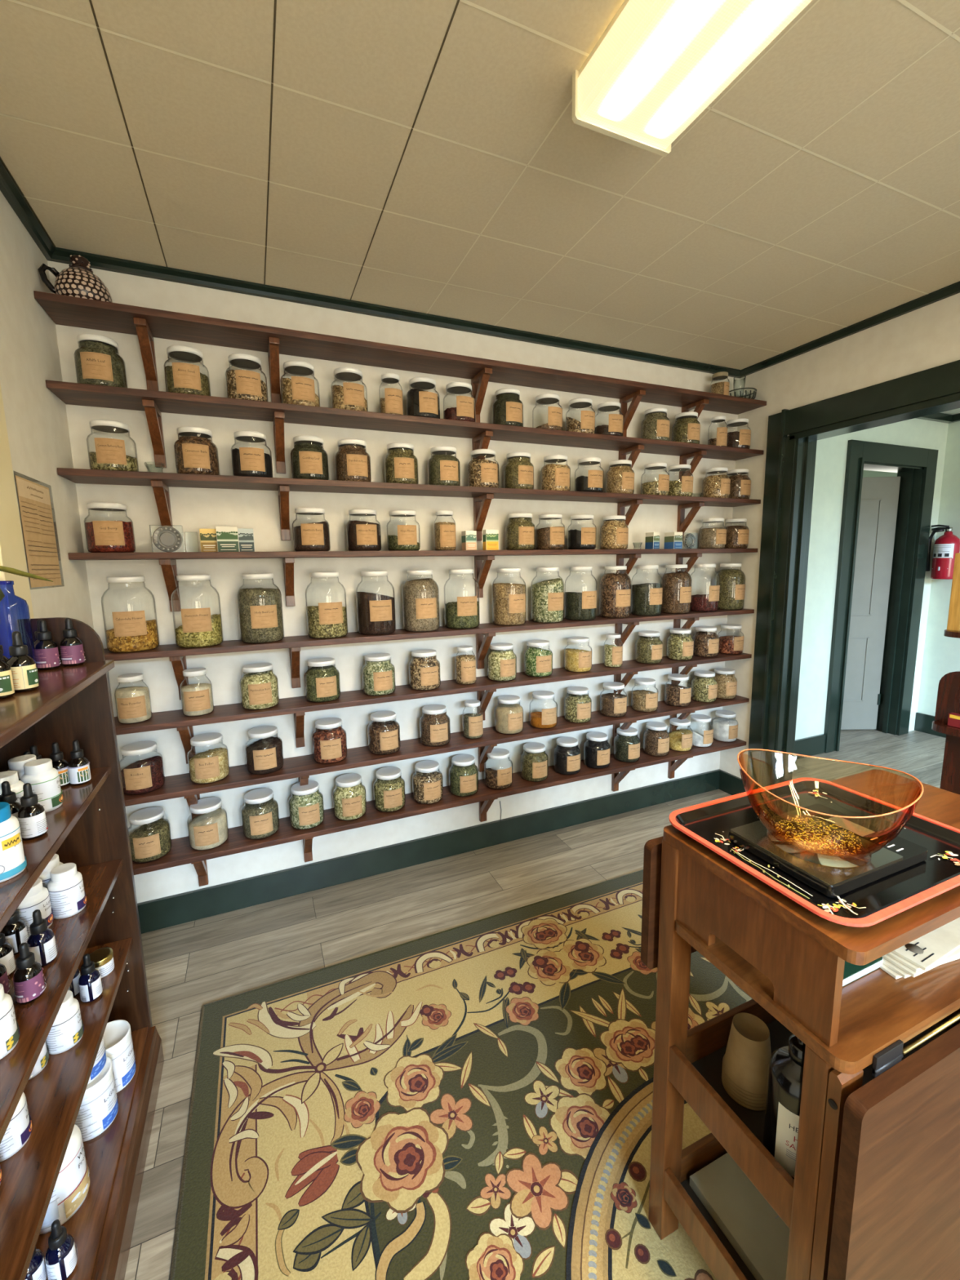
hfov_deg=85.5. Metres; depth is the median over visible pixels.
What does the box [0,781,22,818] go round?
dropper bottle
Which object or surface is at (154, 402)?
wall shelf
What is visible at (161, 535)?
disc
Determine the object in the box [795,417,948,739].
wall
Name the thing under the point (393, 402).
jar
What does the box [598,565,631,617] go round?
jar
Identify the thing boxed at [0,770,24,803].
bottle
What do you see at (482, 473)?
jar
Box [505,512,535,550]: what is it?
jar
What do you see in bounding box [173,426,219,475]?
jar
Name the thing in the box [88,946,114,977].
jar
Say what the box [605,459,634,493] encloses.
jar
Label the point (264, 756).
jar
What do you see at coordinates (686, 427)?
jar
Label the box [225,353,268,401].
jar
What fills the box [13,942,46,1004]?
dropper bottle
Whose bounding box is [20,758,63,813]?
bottle
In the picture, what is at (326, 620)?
jar
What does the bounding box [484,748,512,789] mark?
jar
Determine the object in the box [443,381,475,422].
jar
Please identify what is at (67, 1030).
bottle
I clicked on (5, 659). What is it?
dropper bottle
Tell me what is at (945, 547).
fire extinguisher
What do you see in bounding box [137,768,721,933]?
baseboard
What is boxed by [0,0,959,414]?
ceiling
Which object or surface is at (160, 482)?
wall shelf
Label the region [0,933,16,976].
dropper bottle
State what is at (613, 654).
jar
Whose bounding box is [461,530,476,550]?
box
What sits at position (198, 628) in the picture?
jar
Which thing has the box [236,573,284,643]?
jar
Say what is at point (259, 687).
jar
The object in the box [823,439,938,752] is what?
trim
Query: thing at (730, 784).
baseboard
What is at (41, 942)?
dropper bottle
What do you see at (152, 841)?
jar
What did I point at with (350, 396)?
jar
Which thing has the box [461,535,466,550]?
print
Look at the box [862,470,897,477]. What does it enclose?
wall
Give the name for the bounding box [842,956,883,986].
notebook
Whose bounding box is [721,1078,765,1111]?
paper cup
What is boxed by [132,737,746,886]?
wall shelf
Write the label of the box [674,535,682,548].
print
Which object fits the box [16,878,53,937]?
bottle
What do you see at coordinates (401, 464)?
jar
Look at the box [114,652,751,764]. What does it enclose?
wall shelf
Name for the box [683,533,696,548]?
disc
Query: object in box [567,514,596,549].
jar
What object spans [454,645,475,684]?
jar
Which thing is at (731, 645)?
jar
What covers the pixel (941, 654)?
wall
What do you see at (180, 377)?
jar
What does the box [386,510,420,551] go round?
jar
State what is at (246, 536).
box
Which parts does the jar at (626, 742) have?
lid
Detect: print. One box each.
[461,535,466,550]
[466,534,476,550]
[482,534,485,550]
[485,533,498,550]
[644,536,653,549]
[653,535,659,548]
[664,536,674,548]
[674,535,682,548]
[905,942,934,962]
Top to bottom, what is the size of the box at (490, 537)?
0.088 m
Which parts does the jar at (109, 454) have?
lid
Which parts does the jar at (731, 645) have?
lid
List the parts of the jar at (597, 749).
lid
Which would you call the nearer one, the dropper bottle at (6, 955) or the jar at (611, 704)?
the dropper bottle at (6, 955)
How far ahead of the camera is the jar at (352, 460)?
2.00 m
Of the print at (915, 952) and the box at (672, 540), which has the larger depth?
the box at (672, 540)
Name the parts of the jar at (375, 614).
lid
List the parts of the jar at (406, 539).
lid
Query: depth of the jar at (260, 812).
2.04 m
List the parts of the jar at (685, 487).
lid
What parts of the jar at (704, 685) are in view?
lid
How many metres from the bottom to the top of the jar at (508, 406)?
0.163 m
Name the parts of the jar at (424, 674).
lid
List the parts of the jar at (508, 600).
lid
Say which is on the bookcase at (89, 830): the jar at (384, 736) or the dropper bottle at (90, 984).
the dropper bottle at (90, 984)
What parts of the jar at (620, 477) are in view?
lid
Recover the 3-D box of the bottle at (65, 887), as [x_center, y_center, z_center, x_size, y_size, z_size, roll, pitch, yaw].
[-0.924,0.558,1.161,0.063,0.103,0.063,-5,9,-23]
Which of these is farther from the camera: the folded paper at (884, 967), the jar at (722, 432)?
the jar at (722, 432)
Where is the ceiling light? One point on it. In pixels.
(657, 65)
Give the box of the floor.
[124,728,946,1279]
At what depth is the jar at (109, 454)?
1.69 m
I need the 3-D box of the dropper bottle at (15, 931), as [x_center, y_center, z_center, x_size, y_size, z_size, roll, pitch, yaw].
[-0.937,0.575,1.042,0.043,0.106,0.043,-5,9,-23]
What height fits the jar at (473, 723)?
0.167 m
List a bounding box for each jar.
[73,333,128,387]
[84,502,136,552]
[86,419,138,471]
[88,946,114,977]
[101,576,159,653]
[114,672,151,724]
[120,741,164,795]
[128,806,172,862]
[163,345,210,395]
[170,574,223,648]
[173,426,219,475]
[179,667,213,716]
[186,732,229,783]
[186,796,228,850]
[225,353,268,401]
[231,431,273,477]
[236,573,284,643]
[239,662,279,710]
[240,788,279,839]
[244,725,284,774]
[280,360,319,406]
[288,780,324,829]
[290,435,328,479]
[292,507,330,551]
[304,657,340,702]
[305,572,347,638]
[311,717,347,764]
[330,367,368,411]
[333,773,366,820]
[334,438,371,481]
[346,509,381,551]
[355,570,395,635]
[361,653,395,695]
[367,710,400,755]
[373,766,405,812]
[378,373,403,414]
[383,442,418,484]
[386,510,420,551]
[401,569,439,631]
[405,377,439,418]
[408,648,440,690]
[412,760,443,804]
[419,704,450,746]
[427,445,460,485]
[433,510,456,550]
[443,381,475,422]
[444,568,479,629]
[448,754,478,796]
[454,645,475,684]
[462,699,483,738]
[467,448,499,487]
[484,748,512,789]
[487,642,516,681]
[492,387,523,426]
[492,568,526,625]
[494,694,523,734]
[503,451,533,488]
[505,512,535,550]
[520,742,548,782]
[524,640,552,676]
[528,690,557,728]
[530,567,564,622]
[532,393,562,430]
[535,513,564,549]
[540,454,570,490]
[553,736,581,774]
[564,566,596,620]
[564,636,591,672]
[564,686,591,723]
[565,397,595,433]
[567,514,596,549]
[574,457,604,492]
[583,731,610,768]
[595,401,623,436]
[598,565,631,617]
[600,515,628,549]
[600,681,626,717]
[603,633,622,667]
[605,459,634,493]
[613,726,639,762]
[630,564,662,615]
[631,677,657,711]
[635,630,662,663]
[640,407,670,440]
[640,462,669,495]
[643,721,669,756]
[660,564,691,613]
[664,673,691,706]
[666,627,693,660]
[667,464,693,496]
[667,717,693,751]
[671,411,700,444]
[687,714,713,746]
[689,564,719,611]
[690,670,717,702]
[692,626,719,657]
[698,517,726,548]
[702,466,730,497]
[707,415,727,446]
[710,371,729,395]
[711,710,737,742]
[713,667,737,699]
[714,563,745,609]
[717,623,743,654]
[723,518,749,548]
[726,417,751,448]
[726,468,751,498]
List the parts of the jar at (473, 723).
lid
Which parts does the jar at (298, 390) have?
lid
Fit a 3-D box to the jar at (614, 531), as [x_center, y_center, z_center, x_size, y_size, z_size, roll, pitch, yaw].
[0.667,-0.532,2.584,0.137,0.163,0.138,-5,9,-23]
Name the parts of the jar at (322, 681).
lid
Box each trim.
[0,159,55,260]
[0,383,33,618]
[48,247,741,377]
[739,280,959,377]
[746,360,959,791]
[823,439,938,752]
[915,413,959,423]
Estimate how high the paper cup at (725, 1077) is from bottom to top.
0.098 m
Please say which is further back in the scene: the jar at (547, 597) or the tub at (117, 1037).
the jar at (547, 597)
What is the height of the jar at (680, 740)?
0.163 m
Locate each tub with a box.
[75,1036,118,1142]
[102,1019,135,1093]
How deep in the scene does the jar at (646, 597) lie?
2.66 m
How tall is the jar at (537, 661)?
0.163 m
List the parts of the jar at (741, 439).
lid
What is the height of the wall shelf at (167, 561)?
0.214 m
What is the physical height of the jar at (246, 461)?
0.163 m
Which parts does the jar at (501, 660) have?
lid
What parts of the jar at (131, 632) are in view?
lid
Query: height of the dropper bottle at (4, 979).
0.106 m
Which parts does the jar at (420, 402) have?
lid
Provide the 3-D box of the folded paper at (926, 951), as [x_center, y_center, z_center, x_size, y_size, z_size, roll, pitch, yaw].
[0.771,0.498,0.931,0.236,0.006,0.150,-5,9,-26]
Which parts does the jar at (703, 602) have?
lid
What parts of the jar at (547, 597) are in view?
lid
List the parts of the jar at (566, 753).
lid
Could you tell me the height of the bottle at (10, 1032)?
0.103 m
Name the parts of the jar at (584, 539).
lid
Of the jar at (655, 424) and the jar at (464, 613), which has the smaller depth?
the jar at (464, 613)
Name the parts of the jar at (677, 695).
lid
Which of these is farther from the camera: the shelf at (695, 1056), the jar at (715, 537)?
the jar at (715, 537)
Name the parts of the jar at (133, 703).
lid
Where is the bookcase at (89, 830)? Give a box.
[0,617,164,1279]
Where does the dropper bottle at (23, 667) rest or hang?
on the bookcase at (89, 830)
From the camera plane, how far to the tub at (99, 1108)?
1.17 m
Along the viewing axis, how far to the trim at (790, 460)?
2.72 m
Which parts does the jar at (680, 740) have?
lid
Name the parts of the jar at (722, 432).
lid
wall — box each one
[0,191,93,629]
[47,260,739,903]
[719,293,959,780]
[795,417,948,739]
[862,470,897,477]
[917,421,959,715]
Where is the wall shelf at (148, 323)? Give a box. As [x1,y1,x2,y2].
[33,290,766,436]
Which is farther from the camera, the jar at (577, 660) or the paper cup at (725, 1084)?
the jar at (577, 660)
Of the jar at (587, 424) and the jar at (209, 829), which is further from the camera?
the jar at (587, 424)
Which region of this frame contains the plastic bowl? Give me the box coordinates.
[737,748,923,867]
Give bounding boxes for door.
[840,476,900,729]
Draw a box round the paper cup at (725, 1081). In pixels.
[721,1069,765,1104]
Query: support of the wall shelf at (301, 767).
attached to the wall at (193, 508)
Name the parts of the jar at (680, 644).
lid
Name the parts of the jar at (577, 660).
lid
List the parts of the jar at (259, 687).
lid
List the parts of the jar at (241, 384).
lid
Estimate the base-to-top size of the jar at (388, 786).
0.163 m
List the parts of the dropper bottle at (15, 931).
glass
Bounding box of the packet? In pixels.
[947,712,959,728]
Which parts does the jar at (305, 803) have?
lid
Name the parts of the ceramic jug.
handle, lid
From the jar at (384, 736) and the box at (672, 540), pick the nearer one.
the jar at (384, 736)
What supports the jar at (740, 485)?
on the wall shelf at (160, 482)
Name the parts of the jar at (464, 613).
lid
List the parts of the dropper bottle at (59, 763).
rubber bulb, glass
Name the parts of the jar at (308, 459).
lid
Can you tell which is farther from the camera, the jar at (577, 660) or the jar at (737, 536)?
the jar at (737, 536)
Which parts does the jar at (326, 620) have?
lid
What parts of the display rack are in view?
panel, trim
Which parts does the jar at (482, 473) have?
lid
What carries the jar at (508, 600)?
on the wall shelf at (177, 655)
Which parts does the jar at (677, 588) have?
lid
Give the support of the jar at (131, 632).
on the wall shelf at (177, 655)
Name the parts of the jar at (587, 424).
lid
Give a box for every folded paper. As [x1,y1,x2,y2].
[880,956,959,978]
[882,947,959,977]
[882,955,959,977]
[887,951,921,972]
[892,917,959,970]
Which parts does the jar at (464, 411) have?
lid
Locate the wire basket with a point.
(753, 397)
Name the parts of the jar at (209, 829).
lid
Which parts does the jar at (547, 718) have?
lid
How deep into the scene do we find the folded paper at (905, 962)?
0.83 m
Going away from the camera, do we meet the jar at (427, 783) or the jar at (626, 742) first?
the jar at (427, 783)
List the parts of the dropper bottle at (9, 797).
rubber bulb, glass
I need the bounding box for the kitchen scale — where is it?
[728,804,928,897]
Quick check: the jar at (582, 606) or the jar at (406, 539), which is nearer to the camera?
the jar at (406, 539)
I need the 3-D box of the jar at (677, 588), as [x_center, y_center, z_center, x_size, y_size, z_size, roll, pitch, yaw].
[1.051,-0.275,2.787,0.157,0.258,0.158,-5,9,-23]
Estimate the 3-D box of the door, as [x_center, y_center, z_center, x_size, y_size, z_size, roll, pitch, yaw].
[2.866,-0.255,4.130,0.739,2.003,0.043,-1,8,1]
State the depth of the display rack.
1.89 m
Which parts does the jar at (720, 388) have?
lid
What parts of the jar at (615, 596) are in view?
lid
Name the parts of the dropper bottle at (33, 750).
rubber bulb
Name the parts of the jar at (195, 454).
lid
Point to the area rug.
(473, 1100)
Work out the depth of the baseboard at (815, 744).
3.76 m
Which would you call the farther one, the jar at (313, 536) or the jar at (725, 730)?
the jar at (725, 730)
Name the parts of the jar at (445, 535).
lid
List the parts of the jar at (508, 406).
lid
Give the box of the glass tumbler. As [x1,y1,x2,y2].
[733,375,746,396]
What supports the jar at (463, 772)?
on the wall shelf at (181, 853)
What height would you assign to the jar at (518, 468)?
0.163 m
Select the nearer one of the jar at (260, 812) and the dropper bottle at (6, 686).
the dropper bottle at (6, 686)
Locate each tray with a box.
[663,1132,755,1279]
[669,777,959,927]
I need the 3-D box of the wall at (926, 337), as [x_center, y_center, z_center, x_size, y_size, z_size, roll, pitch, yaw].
[2.402,-0.034,1.093,0.130,2.490,4.400,-5,9,-23]
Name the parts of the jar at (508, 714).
lid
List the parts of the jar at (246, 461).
lid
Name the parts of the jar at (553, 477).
lid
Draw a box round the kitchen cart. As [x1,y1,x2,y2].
[640,768,959,1279]
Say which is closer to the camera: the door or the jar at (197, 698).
the jar at (197, 698)
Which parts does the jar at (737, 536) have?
lid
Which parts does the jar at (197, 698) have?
lid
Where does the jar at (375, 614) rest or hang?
on the wall shelf at (177, 655)
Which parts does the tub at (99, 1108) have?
powder tub, lid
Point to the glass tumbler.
(744, 375)
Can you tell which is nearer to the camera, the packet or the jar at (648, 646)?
the packet
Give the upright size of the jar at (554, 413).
0.163 m
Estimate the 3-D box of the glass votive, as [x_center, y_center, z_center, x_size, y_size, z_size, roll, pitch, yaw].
[-1.126,-0.589,1.799,0.060,0.044,0.057,-5,9,-23]
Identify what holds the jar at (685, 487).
on the wall shelf at (160, 482)
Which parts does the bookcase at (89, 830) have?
panel, shelf, shelf, shelf, shelf, panel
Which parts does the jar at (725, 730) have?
lid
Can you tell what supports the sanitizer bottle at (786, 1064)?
on the kitchen cart
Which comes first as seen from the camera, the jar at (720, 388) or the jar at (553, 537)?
the jar at (553, 537)
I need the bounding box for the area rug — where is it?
[168,869,752,1279]
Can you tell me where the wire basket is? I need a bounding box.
[728,387,756,399]
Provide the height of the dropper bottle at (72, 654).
0.115 m
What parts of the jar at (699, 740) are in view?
lid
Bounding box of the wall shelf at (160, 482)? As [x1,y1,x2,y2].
[57,467,760,541]
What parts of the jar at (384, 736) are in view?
lid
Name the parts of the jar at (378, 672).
lid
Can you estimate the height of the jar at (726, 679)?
0.163 m
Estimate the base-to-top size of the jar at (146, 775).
0.163 m
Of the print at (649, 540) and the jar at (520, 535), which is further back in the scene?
the print at (649, 540)
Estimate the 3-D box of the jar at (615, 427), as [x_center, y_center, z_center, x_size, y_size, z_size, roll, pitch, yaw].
[0.618,-1.043,2.492,0.137,0.163,0.138,-5,9,-23]
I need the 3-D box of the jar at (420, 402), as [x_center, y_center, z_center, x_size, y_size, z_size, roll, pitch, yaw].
[-0.233,-0.975,2.130,0.137,0.163,0.138,-5,9,-23]
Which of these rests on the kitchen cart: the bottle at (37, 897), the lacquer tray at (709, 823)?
the lacquer tray at (709, 823)
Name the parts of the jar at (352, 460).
lid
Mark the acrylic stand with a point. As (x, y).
(184, 532)
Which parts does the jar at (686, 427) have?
lid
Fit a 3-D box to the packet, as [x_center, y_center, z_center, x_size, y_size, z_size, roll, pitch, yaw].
[1.722,0.291,1.863,0.024,0.045,0.060,-5,9,-23]
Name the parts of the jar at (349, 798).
lid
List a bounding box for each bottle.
[0,580,37,667]
[0,644,8,662]
[0,649,14,698]
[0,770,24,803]
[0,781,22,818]
[0,802,26,882]
[0,910,30,955]
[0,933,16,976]
[0,963,11,994]
[0,983,20,1059]
[0,1092,31,1161]
[0,1166,1,1183]
[6,631,39,692]
[7,754,36,780]
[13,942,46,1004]
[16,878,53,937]
[17,782,48,839]
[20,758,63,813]
[23,751,31,755]
[24,1246,46,1279]
[26,909,57,967]
[28,1041,48,1079]
[30,745,41,759]
[34,618,48,644]
[34,620,61,670]
[38,853,62,888]
[39,1124,89,1234]
[44,1219,78,1279]
[45,990,84,1054]
[47,862,86,919]
[49,742,70,787]
[59,617,85,666]
[66,739,90,785]
[67,968,80,997]
[78,953,103,1003]
[763,1034,805,1179]
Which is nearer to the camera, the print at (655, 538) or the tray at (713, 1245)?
the tray at (713, 1245)
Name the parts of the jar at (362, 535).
lid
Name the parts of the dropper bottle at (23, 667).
rubber bulb, glass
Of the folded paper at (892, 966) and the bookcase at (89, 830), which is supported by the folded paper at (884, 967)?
the folded paper at (892, 966)
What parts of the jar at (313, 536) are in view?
lid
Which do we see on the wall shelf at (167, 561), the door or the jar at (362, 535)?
the jar at (362, 535)
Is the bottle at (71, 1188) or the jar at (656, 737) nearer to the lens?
the bottle at (71, 1188)
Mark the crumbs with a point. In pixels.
(820, 825)
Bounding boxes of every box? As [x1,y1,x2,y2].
[199,528,217,551]
[215,526,239,551]
[237,528,254,551]
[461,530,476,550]
[482,529,498,550]
[644,532,659,549]
[664,532,682,548]
[689,1152,790,1279]
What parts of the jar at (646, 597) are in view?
lid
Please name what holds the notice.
attached to the wall at (37, 420)
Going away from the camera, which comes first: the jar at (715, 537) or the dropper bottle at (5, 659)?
the dropper bottle at (5, 659)
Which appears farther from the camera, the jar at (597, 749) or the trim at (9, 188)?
the jar at (597, 749)
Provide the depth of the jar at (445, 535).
2.20 m
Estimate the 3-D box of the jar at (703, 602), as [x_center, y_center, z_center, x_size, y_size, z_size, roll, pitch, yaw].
[1.237,-0.290,2.866,0.157,0.258,0.158,-5,9,-23]
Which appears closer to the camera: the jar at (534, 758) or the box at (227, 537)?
the box at (227, 537)
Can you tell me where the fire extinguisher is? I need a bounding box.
[925,524,959,579]
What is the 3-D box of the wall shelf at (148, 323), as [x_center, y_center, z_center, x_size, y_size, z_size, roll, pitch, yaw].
[0.062,-1.060,2.250,3.106,0.214,0.186,-5,9,-23]
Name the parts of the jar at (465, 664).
lid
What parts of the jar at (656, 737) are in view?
lid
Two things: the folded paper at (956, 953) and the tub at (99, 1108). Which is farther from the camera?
the tub at (99, 1108)
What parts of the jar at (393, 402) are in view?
lid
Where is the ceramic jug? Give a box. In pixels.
[37,254,112,302]
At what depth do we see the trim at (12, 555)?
1.25 m
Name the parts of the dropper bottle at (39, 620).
rubber bulb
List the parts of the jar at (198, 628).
lid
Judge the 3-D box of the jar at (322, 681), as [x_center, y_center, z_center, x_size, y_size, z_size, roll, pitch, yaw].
[-0.640,0.161,2.111,0.137,0.163,0.138,-5,9,-23]
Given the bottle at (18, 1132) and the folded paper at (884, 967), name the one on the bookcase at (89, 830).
the bottle at (18, 1132)
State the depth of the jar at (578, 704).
2.58 m
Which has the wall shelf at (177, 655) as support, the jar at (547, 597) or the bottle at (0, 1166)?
the jar at (547, 597)
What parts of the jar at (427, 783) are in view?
lid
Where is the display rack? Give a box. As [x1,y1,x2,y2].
[931,552,959,795]
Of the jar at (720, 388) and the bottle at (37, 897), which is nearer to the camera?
the bottle at (37, 897)
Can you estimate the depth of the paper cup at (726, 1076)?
0.96 m
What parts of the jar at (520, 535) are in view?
lid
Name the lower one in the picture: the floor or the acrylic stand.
the floor
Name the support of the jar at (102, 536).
on the wall shelf at (167, 561)
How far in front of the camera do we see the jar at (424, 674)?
2.23 m
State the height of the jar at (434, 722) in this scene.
0.163 m
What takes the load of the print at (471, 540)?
attached to the box at (468, 538)
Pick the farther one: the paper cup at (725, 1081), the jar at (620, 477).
the jar at (620, 477)
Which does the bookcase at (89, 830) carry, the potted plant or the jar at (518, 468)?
the potted plant
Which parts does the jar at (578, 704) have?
lid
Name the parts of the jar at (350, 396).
lid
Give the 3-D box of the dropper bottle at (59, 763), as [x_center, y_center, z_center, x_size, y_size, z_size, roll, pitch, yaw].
[-0.988,0.291,1.215,0.042,0.106,0.042,-5,9,-23]
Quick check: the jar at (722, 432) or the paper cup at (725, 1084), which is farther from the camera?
the jar at (722, 432)
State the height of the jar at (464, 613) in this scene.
0.258 m
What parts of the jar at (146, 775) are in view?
lid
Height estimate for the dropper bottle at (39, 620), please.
0.115 m
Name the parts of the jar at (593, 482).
lid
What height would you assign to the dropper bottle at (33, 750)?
0.106 m
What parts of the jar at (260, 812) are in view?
lid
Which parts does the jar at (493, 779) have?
lid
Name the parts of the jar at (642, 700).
lid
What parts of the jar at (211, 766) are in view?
lid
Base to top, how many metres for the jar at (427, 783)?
0.163 m
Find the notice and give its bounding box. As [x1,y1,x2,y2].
[14,471,62,587]
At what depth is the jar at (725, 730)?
3.03 m
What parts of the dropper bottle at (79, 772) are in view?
rubber bulb, glass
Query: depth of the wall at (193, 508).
2.19 m
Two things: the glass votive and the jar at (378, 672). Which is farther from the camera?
the jar at (378, 672)
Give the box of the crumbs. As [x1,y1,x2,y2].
[775,817,862,855]
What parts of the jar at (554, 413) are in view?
lid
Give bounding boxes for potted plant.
[0,565,53,601]
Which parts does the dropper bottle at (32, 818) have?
rubber bulb, glass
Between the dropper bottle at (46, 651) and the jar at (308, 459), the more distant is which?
the jar at (308, 459)
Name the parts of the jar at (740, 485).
lid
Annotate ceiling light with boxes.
[572,0,812,156]
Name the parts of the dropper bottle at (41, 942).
rubber bulb, glass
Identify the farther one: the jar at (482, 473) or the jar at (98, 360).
the jar at (482, 473)
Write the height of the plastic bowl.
0.134 m
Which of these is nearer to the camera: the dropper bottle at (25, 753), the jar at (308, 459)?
the dropper bottle at (25, 753)
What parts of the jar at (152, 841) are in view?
lid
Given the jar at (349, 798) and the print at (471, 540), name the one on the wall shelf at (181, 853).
the jar at (349, 798)
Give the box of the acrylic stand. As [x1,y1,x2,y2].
[184,532,199,551]
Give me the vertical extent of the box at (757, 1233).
0.022 m
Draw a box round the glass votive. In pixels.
[144,462,164,472]
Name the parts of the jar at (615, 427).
lid, glass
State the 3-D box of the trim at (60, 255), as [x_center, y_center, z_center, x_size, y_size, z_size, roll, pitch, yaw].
[0.029,-1.359,2.276,3.111,0.030,0.033,-5,9,-23]
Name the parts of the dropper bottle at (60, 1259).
rubber bulb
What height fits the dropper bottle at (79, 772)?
0.106 m
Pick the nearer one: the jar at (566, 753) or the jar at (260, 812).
the jar at (260, 812)
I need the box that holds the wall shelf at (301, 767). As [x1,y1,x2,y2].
[124,694,749,820]
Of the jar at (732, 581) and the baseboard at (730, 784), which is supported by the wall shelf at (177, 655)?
the jar at (732, 581)
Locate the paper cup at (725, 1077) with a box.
[722,1070,766,1101]
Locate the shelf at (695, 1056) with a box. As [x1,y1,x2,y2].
[668,999,959,1229]
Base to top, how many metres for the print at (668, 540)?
0.064 m
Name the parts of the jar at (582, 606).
lid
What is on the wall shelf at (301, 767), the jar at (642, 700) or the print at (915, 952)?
the jar at (642, 700)
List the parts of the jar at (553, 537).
lid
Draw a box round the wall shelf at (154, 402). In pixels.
[45,379,764,481]
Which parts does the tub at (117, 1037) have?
lid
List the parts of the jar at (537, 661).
lid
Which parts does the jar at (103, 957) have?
lid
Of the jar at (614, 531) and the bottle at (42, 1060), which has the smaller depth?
the bottle at (42, 1060)
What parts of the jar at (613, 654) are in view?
lid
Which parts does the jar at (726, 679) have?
lid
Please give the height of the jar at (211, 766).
0.163 m
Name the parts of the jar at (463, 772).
lid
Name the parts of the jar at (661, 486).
lid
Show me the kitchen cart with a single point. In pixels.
(873, 1193)
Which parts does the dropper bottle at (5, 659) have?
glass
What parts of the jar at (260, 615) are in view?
lid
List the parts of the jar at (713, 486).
lid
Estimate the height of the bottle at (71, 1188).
0.176 m
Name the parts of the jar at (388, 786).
lid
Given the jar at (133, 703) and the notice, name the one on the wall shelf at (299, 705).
the jar at (133, 703)
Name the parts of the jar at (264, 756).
lid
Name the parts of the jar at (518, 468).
lid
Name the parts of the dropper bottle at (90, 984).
rubber bulb, glass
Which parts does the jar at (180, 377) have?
lid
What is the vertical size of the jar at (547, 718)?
0.163 m
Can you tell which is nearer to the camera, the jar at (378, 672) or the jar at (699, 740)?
the jar at (378, 672)
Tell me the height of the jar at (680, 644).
0.163 m
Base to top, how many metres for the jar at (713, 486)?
0.163 m
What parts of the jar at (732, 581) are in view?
lid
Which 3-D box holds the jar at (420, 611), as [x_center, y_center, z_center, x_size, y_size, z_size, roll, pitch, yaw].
[-0.254,-0.170,2.233,0.157,0.258,0.158,-5,9,-23]
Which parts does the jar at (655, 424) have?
lid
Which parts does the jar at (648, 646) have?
lid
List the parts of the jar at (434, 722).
lid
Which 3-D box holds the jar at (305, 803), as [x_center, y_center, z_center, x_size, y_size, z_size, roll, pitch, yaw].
[-0.719,0.680,2.149,0.137,0.163,0.138,-5,9,-23]
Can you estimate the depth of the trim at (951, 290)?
2.30 m
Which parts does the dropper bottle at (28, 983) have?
rubber bulb, glass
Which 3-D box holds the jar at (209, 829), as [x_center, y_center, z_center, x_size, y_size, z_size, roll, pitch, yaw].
[-1.053,0.707,2.007,0.137,0.163,0.138,-5,9,-23]
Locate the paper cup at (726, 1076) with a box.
[722,1066,766,1097]
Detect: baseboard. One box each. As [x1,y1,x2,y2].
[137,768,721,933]
[719,769,745,795]
[793,712,946,759]
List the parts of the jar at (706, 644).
lid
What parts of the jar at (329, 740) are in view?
lid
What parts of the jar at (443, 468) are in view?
lid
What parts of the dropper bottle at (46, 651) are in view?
rubber bulb, glass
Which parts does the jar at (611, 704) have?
lid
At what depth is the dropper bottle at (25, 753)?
1.15 m
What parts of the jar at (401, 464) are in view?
lid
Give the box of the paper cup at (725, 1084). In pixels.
[721,1073,765,1107]
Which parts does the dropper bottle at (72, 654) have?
rubber bulb, glass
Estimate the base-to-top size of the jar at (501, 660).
0.163 m
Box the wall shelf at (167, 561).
[67,548,757,611]
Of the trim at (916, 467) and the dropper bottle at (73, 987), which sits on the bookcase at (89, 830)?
the dropper bottle at (73, 987)
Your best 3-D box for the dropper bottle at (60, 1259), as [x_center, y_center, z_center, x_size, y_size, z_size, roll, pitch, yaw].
[-0.761,1.100,0.940,0.045,0.110,0.043,-5,9,-23]
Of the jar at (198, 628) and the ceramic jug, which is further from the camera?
the jar at (198, 628)
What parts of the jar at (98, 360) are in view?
lid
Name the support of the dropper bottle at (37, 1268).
on the bookcase at (89, 830)
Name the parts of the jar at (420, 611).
lid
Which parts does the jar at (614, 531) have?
lid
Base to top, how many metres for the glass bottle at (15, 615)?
0.208 m
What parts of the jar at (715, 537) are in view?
lid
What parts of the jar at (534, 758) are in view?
lid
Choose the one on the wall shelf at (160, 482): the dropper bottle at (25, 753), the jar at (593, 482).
the jar at (593, 482)
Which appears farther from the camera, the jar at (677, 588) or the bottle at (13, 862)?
the jar at (677, 588)
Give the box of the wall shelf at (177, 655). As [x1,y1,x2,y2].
[103,608,754,700]
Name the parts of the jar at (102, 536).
lid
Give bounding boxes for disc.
[149,524,185,552]
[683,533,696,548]
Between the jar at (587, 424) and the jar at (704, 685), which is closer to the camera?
the jar at (587, 424)

